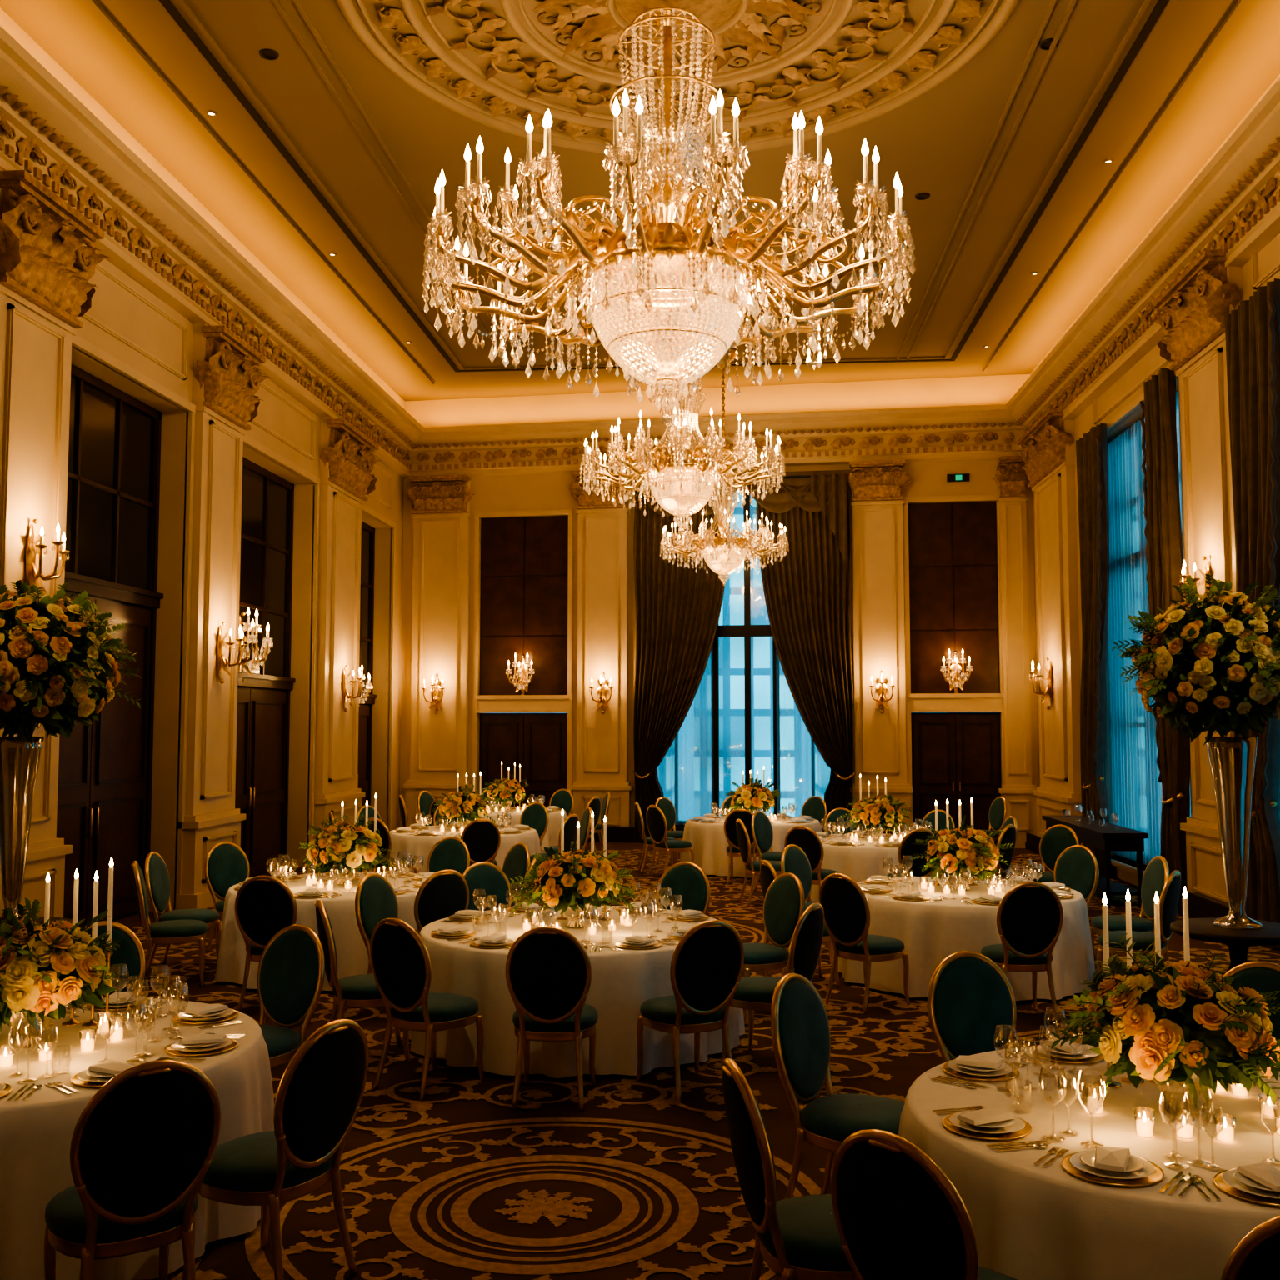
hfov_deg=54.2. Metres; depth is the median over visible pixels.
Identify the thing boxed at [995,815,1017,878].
dining chair
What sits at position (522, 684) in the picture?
wall sconce
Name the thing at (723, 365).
chain
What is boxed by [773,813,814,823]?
place settings
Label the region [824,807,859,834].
dining chair
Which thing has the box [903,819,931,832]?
glasses
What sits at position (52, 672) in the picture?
flower arrangement
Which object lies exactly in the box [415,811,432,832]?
glasses
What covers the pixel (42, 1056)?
votive candles
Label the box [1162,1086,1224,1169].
glasses
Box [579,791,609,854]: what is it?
dining chair
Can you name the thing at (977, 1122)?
place settings
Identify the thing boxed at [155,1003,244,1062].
place settings
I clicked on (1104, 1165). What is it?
place settings
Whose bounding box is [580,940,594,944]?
glasses
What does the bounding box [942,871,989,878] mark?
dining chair
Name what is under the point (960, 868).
glasses
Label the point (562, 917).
taper candles
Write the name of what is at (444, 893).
dining chair
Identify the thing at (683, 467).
crystal chandelier
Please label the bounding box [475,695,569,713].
lintel
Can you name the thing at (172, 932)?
dining chair
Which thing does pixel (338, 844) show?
flower centerpiece
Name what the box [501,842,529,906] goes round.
dining chair
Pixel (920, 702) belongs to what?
lintel
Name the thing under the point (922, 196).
recessed light
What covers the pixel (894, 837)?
votive candles
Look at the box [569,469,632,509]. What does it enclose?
column capital
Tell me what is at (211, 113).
recessed light
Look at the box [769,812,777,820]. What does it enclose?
votive candles
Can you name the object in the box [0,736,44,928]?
vase
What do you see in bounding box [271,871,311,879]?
place settings
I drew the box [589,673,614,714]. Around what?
wall sconce
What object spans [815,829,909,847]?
place settings
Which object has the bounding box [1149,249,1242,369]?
column capital
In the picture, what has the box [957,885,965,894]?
votive candles
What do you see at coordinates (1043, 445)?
column capital
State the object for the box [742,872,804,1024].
dining chair
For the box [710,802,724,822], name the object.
glasses
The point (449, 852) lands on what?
dining chair
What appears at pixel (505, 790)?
flower centerpiece
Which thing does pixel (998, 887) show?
votive candles
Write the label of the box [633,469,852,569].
curtain valance
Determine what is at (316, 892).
place settings
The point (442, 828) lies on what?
votive candles
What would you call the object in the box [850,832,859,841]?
votive candles
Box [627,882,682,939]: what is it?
glasses
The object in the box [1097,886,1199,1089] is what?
taper candles
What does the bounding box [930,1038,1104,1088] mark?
place settings
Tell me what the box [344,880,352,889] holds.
votive candles
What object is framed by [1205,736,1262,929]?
vase
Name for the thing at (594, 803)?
dining chair
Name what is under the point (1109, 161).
recessed light
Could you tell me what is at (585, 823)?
dining chair
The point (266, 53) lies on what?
recessed light
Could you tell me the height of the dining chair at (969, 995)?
1.054 m
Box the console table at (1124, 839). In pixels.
[1041,815,1148,908]
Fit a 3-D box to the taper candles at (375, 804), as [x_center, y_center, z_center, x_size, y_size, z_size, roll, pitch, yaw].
[-2.627,1.838,11.711,0.410,0.805,0.150,-1,-4,8]
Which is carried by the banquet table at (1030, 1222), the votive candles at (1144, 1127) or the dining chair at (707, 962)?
the votive candles at (1144, 1127)
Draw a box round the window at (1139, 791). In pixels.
[1109,390,1190,876]
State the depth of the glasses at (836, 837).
15.84 m
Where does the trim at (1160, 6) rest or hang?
attached to the ceiling
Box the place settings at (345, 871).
[315,868,364,875]
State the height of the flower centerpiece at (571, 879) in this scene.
0.613 m
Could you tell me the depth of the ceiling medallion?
12.13 m
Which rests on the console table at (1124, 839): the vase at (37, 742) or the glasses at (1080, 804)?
the glasses at (1080, 804)
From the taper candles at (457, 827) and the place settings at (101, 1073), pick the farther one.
the taper candles at (457, 827)
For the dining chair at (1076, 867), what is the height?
1.054 m
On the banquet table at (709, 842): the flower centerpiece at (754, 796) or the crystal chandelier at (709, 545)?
the flower centerpiece at (754, 796)
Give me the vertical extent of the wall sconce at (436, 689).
0.782 m
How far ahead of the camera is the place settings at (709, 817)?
18.84 m
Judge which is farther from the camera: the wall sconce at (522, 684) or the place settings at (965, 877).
the wall sconce at (522, 684)
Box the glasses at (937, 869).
[931,869,952,887]
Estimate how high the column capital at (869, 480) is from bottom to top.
0.700 m
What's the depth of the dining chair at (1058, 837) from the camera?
14.45 m
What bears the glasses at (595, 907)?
on the banquet table at (621, 981)
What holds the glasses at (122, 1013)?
on the banquet table at (37, 1132)
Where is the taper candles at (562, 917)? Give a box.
[555,809,610,920]
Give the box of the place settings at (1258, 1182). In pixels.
[1214,1162,1279,1206]
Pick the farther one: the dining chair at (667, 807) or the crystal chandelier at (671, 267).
the dining chair at (667, 807)
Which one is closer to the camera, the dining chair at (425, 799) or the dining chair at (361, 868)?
the dining chair at (361, 868)
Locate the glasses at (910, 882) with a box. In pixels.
[882,855,913,894]
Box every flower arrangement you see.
[0,580,141,745]
[1111,573,1279,744]
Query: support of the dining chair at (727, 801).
on the carpet motif
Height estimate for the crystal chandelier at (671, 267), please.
3.880 m
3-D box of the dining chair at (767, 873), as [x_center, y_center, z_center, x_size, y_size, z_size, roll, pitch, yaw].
[1.351,2.411,10.715,0.634,1.054,0.519,1,-4,-13]
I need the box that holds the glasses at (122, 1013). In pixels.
[108,964,189,1062]
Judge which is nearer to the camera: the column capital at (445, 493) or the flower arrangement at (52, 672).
the flower arrangement at (52, 672)
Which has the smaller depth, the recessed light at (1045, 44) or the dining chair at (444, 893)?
the dining chair at (444, 893)
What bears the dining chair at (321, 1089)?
on the floor
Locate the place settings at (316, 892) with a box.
[293,888,342,898]
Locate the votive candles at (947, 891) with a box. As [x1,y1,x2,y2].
[942,885,950,894]
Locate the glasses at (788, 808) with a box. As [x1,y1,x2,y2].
[780,804,797,822]
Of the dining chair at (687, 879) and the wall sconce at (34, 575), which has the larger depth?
the wall sconce at (34, 575)
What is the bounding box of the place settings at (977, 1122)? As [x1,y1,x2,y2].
[932,1105,1050,1152]
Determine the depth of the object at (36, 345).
15.13 m
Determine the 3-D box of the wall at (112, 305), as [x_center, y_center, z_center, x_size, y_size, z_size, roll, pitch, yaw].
[-6.000,-1.373,11.471,0.450,8.700,27.700,0,-4,4]
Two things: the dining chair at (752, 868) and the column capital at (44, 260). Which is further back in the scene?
the dining chair at (752, 868)
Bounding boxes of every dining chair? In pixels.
[43,1060,220,1279]
[80,920,145,998]
[130,860,207,986]
[145,851,220,973]
[181,1019,368,1279]
[204,841,249,953]
[235,875,297,1011]
[256,924,324,1067]
[314,899,409,1063]
[318,866,364,873]
[328,811,374,872]
[355,873,398,1016]
[356,805,381,872]
[363,817,418,874]
[370,918,484,1100]
[398,795,408,827]
[414,869,469,934]
[417,790,434,826]
[427,836,469,874]
[429,799,442,825]
[433,805,465,825]
[460,818,500,865]
[462,861,511,910]
[481,788,505,807]
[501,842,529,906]
[505,926,598,1111]
[520,802,549,853]
[521,854,539,903]
[530,814,579,864]
[547,807,591,853]
[549,789,574,817]
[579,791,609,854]
[584,796,600,855]
[635,801,675,873]
[635,920,744,1103]
[645,805,694,876]
[655,796,684,864]
[656,861,710,914]
[720,795,749,815]
[720,902,824,1064]
[721,1058,855,1279]
[724,808,761,884]
[735,819,781,907]
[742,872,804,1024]
[751,810,782,891]
[760,860,839,987]
[770,973,904,1199]
[780,844,833,964]
[784,825,838,902]
[800,795,826,829]
[819,873,909,1014]
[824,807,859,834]
[830,1129,1017,1279]
[886,828,934,878]
[920,809,954,833]
[926,950,1016,1062]
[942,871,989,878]
[980,881,1063,1024]
[982,796,1006,840]
[990,824,1015,879]
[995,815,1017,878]
[1022,824,1079,883]
[1053,845,1099,959]
[1090,855,1169,973]
[1096,870,1180,989]
[1220,1215,1279,1279]
[1223,960,1279,1047]
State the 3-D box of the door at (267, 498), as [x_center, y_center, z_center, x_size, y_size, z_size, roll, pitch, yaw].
[-5.602,0.428,18.013,0.190,5.996,3.112,0,-4,4]
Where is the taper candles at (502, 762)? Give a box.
[499,762,521,809]
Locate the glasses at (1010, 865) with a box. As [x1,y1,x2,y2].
[1005,865,1016,885]
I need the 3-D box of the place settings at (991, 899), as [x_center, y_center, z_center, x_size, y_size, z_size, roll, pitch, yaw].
[2.692,2.082,9.875,0.355,0.065,0.592,0,-4,4]
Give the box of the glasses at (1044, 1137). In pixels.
[994,1007,1104,1148]
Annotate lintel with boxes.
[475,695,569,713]
[908,693,1002,712]
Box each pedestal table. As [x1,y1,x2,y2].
[0,916,79,926]
[1170,917,1279,972]
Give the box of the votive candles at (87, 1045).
[79,1011,124,1053]
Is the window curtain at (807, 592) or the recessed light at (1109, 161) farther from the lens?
the window curtain at (807, 592)
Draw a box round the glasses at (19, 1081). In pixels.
[8,1005,71,1083]
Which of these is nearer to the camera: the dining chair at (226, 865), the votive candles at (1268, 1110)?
the votive candles at (1268, 1110)
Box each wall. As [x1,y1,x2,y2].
[0,7,404,911]
[399,374,1039,828]
[1030,74,1279,886]
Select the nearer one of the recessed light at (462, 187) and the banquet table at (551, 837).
the recessed light at (462, 187)
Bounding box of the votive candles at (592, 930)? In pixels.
[521,909,633,934]
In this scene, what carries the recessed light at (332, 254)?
in the ceiling
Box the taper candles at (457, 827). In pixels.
[455,772,481,829]
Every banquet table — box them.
[0,998,274,1279]
[215,871,422,990]
[390,825,541,873]
[409,905,744,1078]
[466,806,566,853]
[680,815,822,877]
[805,833,942,902]
[838,876,1094,1001]
[898,1045,1279,1279]
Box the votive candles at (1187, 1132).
[1172,1113,1194,1139]
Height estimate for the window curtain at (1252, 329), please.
6.530 m
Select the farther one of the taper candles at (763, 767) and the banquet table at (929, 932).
the taper candles at (763, 767)
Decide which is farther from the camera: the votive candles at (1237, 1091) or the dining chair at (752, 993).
the dining chair at (752, 993)
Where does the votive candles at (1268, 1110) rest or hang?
on the banquet table at (1030, 1222)
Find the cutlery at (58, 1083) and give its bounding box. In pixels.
[6,1080,79,1101]
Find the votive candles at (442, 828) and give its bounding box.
[439,823,444,831]
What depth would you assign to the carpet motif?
6.24 m
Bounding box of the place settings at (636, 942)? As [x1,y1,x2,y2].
[581,901,709,952]
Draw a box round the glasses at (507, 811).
[497,810,510,829]
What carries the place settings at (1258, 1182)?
on the banquet table at (1030, 1222)
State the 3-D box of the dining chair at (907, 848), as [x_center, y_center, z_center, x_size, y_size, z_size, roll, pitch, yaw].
[3.091,2.648,14.193,0.519,1.054,0.634,1,-4,-9]
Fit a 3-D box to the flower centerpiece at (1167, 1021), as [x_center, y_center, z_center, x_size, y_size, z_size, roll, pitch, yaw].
[2.019,1.438,4.672,0.880,0.643,0.894,-2,-4,29]
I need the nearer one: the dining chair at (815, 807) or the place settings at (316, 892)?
the place settings at (316, 892)
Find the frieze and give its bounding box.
[0,85,1279,469]
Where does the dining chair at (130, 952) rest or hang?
on the floor
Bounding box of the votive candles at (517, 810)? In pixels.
[515,804,526,811]
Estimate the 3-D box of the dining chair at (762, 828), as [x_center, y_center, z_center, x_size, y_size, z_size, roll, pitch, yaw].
[1.821,2.813,16.617,0.634,1.054,0.519,-3,-5,37]
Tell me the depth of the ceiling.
14.17 m
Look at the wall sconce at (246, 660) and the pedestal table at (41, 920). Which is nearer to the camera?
the pedestal table at (41, 920)
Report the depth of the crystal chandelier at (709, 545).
21.37 m
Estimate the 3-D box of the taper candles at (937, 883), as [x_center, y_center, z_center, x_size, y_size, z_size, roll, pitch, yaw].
[2.848,1.820,11.336,0.410,0.788,0.150,0,-4,4]
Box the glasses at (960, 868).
[955,868,970,884]
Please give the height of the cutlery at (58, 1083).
0.065 m
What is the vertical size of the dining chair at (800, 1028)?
1.054 m
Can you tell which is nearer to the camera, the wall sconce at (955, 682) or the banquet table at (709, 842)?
the banquet table at (709, 842)
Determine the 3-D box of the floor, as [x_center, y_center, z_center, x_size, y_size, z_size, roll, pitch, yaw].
[0.245,3.034,10.682,13.280,0.200,28.700,0,-4,4]
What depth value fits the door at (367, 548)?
23.67 m
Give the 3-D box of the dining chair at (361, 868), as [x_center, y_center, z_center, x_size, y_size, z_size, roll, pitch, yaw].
[-3.055,2.548,12.733,0.519,1.054,0.634,1,-4,-10]
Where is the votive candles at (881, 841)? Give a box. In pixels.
[878,835,884,843]
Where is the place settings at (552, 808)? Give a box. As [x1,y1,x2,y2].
[545,805,561,812]
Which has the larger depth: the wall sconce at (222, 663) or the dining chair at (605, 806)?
the dining chair at (605, 806)
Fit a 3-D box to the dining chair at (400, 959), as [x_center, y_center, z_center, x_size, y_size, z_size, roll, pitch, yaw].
[-1.311,2.203,7.669,0.519,1.054,0.634,-3,-5,35]
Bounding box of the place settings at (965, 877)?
[935,872,1032,884]
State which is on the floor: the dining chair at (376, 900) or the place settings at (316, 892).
the dining chair at (376, 900)
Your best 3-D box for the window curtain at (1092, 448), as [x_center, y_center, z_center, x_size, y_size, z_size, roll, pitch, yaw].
[6.701,0.166,18.390,0.288,6.530,1.198,0,-4,4]
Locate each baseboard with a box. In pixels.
[587,826,909,842]
[1025,832,1239,919]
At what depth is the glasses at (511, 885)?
9.01 m
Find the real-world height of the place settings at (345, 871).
0.065 m
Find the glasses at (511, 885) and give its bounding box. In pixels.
[472,885,520,937]
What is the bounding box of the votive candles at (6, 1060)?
[0,1044,14,1068]
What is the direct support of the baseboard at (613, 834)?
on the floor
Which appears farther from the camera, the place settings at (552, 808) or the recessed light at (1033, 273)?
the place settings at (552, 808)
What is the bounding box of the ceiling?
[0,0,1279,400]
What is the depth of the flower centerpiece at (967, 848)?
10.78 m
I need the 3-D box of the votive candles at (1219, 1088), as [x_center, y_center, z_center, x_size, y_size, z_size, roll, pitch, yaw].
[2.143,1.707,4.627,0.114,0.097,0.115,2,-4,-21]
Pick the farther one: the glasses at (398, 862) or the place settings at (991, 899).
the glasses at (398, 862)
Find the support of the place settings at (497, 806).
on the banquet table at (551, 837)
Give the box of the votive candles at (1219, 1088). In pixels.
[1210,1081,1226,1093]
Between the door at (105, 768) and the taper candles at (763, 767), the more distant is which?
the taper candles at (763, 767)
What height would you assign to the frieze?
0.476 m
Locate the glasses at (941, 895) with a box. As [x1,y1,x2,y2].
[938,895,956,899]
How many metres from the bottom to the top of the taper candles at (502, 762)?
0.815 m
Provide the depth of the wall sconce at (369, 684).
22.74 m
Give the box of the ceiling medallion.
[335,0,1019,156]
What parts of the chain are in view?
stem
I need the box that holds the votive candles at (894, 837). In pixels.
[888,831,908,841]
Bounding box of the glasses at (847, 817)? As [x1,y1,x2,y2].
[843,816,852,839]
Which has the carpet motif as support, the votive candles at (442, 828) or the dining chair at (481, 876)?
the dining chair at (481, 876)
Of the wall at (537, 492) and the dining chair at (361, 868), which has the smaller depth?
the dining chair at (361, 868)
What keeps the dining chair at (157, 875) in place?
on the floor
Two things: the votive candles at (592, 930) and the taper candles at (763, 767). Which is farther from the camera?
the taper candles at (763, 767)
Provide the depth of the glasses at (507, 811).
17.15 m
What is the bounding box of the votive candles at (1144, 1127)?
[1133,1106,1154,1138]
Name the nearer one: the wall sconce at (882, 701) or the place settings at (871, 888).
the place settings at (871, 888)
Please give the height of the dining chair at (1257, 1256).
1.054 m
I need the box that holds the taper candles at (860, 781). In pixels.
[858,774,889,838]
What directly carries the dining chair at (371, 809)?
on the carpet motif
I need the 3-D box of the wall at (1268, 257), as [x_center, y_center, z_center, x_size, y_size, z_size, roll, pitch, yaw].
[6.453,-1.473,10.002,0.450,8.700,26.700,0,-4,4]
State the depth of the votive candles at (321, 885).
11.07 m
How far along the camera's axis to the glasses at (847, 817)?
16.19 m
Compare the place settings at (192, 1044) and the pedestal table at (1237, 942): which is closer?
the place settings at (192, 1044)
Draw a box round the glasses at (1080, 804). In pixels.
[1065,804,1119,830]
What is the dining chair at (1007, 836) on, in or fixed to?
on the floor
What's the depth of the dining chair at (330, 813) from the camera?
16.55 m
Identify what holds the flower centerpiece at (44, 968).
on the banquet table at (37, 1132)
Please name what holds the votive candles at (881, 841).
on the banquet table at (860, 862)
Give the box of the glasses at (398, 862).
[265,851,423,894]
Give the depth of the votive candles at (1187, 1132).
4.36 m
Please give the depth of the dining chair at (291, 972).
7.09 m
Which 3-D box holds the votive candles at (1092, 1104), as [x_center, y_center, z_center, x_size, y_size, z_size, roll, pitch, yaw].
[1.637,1.698,4.496,0.284,0.097,0.318,2,-4,-21]
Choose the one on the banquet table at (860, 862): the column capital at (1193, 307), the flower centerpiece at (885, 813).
the flower centerpiece at (885, 813)
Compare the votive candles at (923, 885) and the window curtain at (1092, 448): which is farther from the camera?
the window curtain at (1092, 448)
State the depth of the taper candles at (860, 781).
16.07 m
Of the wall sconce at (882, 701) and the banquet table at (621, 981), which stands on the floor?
the banquet table at (621, 981)
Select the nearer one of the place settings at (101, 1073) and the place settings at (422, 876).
the place settings at (101, 1073)
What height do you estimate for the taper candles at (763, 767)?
0.805 m
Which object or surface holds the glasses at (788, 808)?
on the banquet table at (709, 842)
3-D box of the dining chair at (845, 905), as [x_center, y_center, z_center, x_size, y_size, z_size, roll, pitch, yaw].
[1.766,2.354,9.883,0.634,1.054,0.519,3,-5,-40]
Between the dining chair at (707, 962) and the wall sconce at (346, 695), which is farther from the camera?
the wall sconce at (346, 695)
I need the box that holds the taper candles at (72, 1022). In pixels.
[38,857,114,1029]
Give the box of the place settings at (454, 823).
[440,821,465,826]
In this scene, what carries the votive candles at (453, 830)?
on the banquet table at (417, 847)
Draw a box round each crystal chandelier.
[422,6,915,425]
[580,340,785,533]
[660,488,789,584]
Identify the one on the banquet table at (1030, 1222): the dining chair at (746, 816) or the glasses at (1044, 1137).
the glasses at (1044, 1137)
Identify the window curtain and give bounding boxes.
[632,480,730,841]
[755,476,855,829]
[1075,423,1111,876]
[1139,367,1189,891]
[1224,278,1279,948]
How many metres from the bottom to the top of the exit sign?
0.140 m
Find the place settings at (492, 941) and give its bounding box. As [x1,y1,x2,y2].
[430,901,546,949]
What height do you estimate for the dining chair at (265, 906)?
1.054 m
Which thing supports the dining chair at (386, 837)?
on the floor
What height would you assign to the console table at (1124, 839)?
0.900 m
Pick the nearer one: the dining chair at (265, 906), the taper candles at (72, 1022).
the taper candles at (72, 1022)
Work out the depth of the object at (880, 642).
23.85 m
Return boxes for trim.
[0,25,1279,479]
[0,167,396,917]
[158,0,1169,372]
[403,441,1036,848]
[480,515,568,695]
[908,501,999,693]
[1031,252,1279,910]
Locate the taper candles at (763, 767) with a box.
[742,766,764,813]
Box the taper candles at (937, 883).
[932,798,978,885]
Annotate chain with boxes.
[717,349,736,448]
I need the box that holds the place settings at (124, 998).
[74,991,168,1010]
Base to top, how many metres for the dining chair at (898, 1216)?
1.054 m
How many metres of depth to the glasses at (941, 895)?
10.37 m
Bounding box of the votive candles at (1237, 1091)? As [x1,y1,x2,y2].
[1230,1082,1249,1097]
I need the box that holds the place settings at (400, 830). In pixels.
[392,823,441,836]
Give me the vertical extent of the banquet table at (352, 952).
0.760 m
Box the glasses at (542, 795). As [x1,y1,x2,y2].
[484,795,544,813]
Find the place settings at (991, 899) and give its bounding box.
[960,894,1002,904]
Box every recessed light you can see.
[205,110,217,116]
[259,48,279,59]
[328,252,336,256]
[456,184,464,189]
[915,192,929,199]
[1030,271,1039,275]
[1038,38,1059,49]
[1103,158,1113,164]
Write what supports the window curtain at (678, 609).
hanging from the curtain valance
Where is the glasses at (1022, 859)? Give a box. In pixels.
[1016,859,1037,882]
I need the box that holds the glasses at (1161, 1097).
[1159,1085,1197,1132]
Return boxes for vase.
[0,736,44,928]
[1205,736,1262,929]
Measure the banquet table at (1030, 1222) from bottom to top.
0.760 m
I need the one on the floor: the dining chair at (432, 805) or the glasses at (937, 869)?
the dining chair at (432, 805)
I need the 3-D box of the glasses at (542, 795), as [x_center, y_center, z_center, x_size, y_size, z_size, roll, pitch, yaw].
[-2.254,2.756,21.103,1.294,0.244,1.267,1,-4,-10]
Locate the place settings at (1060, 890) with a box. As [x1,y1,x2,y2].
[1041,881,1074,899]
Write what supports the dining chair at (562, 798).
on the floor
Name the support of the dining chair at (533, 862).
on the floor
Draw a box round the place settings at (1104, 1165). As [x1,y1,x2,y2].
[1033,1145,1164,1186]
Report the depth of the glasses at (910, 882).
11.11 m
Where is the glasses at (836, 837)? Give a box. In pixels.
[822,819,843,841]
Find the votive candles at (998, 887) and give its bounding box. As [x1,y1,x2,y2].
[986,875,1004,894]
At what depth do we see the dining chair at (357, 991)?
8.10 m
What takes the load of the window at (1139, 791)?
in the wall at (1268, 257)
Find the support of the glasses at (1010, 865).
on the banquet table at (929, 932)
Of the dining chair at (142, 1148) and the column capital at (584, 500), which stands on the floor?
the dining chair at (142, 1148)
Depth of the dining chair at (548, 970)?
7.18 m
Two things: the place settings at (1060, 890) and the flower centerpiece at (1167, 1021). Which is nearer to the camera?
the flower centerpiece at (1167, 1021)
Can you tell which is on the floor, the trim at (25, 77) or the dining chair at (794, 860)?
the dining chair at (794, 860)
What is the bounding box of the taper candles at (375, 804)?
[336,794,376,879]
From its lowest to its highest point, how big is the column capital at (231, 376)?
0.986 m
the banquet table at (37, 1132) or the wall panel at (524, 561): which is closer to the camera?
the banquet table at (37, 1132)
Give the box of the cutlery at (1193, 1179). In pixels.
[1159,1170,1220,1200]
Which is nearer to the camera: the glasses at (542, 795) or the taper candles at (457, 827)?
the taper candles at (457, 827)
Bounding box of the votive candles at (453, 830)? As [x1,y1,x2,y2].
[450,826,464,833]
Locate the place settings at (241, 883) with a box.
[234,877,251,889]
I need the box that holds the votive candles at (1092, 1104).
[1084,1083,1104,1114]
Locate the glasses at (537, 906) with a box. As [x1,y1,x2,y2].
[533,905,555,926]
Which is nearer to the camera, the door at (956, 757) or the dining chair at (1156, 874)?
the dining chair at (1156, 874)
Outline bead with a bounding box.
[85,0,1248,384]
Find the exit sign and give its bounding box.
[946,473,969,482]
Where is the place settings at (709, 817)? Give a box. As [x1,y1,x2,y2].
[690,813,724,823]
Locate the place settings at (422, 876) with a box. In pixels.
[378,868,434,894]
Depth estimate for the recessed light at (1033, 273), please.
18.00 m
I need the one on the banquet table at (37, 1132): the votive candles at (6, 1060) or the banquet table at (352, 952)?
the votive candles at (6, 1060)
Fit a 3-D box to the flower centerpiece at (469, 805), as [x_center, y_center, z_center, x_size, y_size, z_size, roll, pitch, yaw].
[-2.405,2.288,17.139,0.894,0.643,0.880,1,-4,-17]
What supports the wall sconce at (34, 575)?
attached to the wall at (112, 305)
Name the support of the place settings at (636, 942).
on the banquet table at (621, 981)
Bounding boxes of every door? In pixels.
[56,363,163,928]
[235,456,295,877]
[357,521,376,806]
[479,713,567,807]
[910,712,1001,844]
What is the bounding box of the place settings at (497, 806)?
[489,804,511,808]
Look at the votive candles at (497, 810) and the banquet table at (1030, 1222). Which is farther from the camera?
the votive candles at (497, 810)
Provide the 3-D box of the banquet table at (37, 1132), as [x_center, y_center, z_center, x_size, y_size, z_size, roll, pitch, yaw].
[-2.757,2.207,5.615,2.192,0.760,2.181,0,-4,-4]
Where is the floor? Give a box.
[112,841,1279,1279]
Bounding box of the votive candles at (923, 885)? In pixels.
[920,877,934,893]
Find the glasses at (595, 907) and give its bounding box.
[587,907,612,943]
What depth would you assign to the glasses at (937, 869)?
10.39 m
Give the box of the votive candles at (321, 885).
[305,874,334,889]
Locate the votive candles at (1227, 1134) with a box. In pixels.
[1213,1113,1235,1143]
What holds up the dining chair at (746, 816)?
on the floor
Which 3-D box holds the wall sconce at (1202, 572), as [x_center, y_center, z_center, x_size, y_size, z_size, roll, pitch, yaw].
[6.180,-0.554,14.020,0.386,0.782,0.382,4,-5,-45]
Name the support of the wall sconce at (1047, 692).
attached to the wall at (1268, 257)
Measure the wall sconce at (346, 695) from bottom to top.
0.782 m
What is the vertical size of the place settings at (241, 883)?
0.065 m
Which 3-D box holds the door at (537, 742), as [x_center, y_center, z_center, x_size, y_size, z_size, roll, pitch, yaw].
[-2.264,2.644,24.339,1.792,2.435,0.120,-1,-4,9]
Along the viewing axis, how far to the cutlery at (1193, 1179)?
3.90 m
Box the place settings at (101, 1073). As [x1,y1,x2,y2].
[70,1059,148,1087]
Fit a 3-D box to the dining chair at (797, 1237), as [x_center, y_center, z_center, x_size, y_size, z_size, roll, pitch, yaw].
[0.596,1.974,4.305,0.634,1.054,0.519,1,-4,-9]
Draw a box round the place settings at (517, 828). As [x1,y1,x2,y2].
[495,821,532,834]
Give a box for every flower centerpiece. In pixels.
[0,897,120,1048]
[299,812,394,885]
[430,784,496,830]
[481,775,529,810]
[509,840,636,928]
[725,777,780,812]
[840,791,910,840]
[910,815,1014,890]
[1049,933,1279,1116]
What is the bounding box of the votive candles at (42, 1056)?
[37,1041,55,1061]
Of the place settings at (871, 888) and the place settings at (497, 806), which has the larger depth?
the place settings at (497, 806)
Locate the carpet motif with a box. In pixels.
[132,849,1279,1279]
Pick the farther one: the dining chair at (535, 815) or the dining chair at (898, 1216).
the dining chair at (535, 815)
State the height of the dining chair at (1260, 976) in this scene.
1.054 m
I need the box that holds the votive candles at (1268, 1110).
[1258,1093,1279,1135]
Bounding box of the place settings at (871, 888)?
[857,875,942,902]
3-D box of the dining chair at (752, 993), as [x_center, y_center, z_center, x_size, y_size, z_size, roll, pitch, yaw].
[0.887,2.240,8.212,0.634,1.054,0.519,-2,-5,30]
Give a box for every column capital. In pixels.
[0,170,111,328]
[195,325,272,429]
[320,418,384,500]
[405,475,474,514]
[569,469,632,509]
[847,460,910,501]
[991,455,1028,497]
[1014,408,1074,486]
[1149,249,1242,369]
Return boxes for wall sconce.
[25,518,69,597]
[216,621,246,684]
[238,607,273,682]
[342,665,363,711]
[359,665,372,706]
[420,674,444,714]
[505,653,534,694]
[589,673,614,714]
[868,670,895,713]
[940,650,972,693]
[1029,657,1052,709]
[1178,555,1211,604]
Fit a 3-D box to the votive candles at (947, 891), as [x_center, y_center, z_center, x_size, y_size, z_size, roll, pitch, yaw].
[2.515,2.089,10.219,0.212,0.097,0.513,0,-4,-4]
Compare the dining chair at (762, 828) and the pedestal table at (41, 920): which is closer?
the pedestal table at (41, 920)
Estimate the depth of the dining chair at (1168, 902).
9.89 m
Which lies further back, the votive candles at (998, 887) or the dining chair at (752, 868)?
the dining chair at (752, 868)
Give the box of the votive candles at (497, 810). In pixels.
[494,806,504,811]

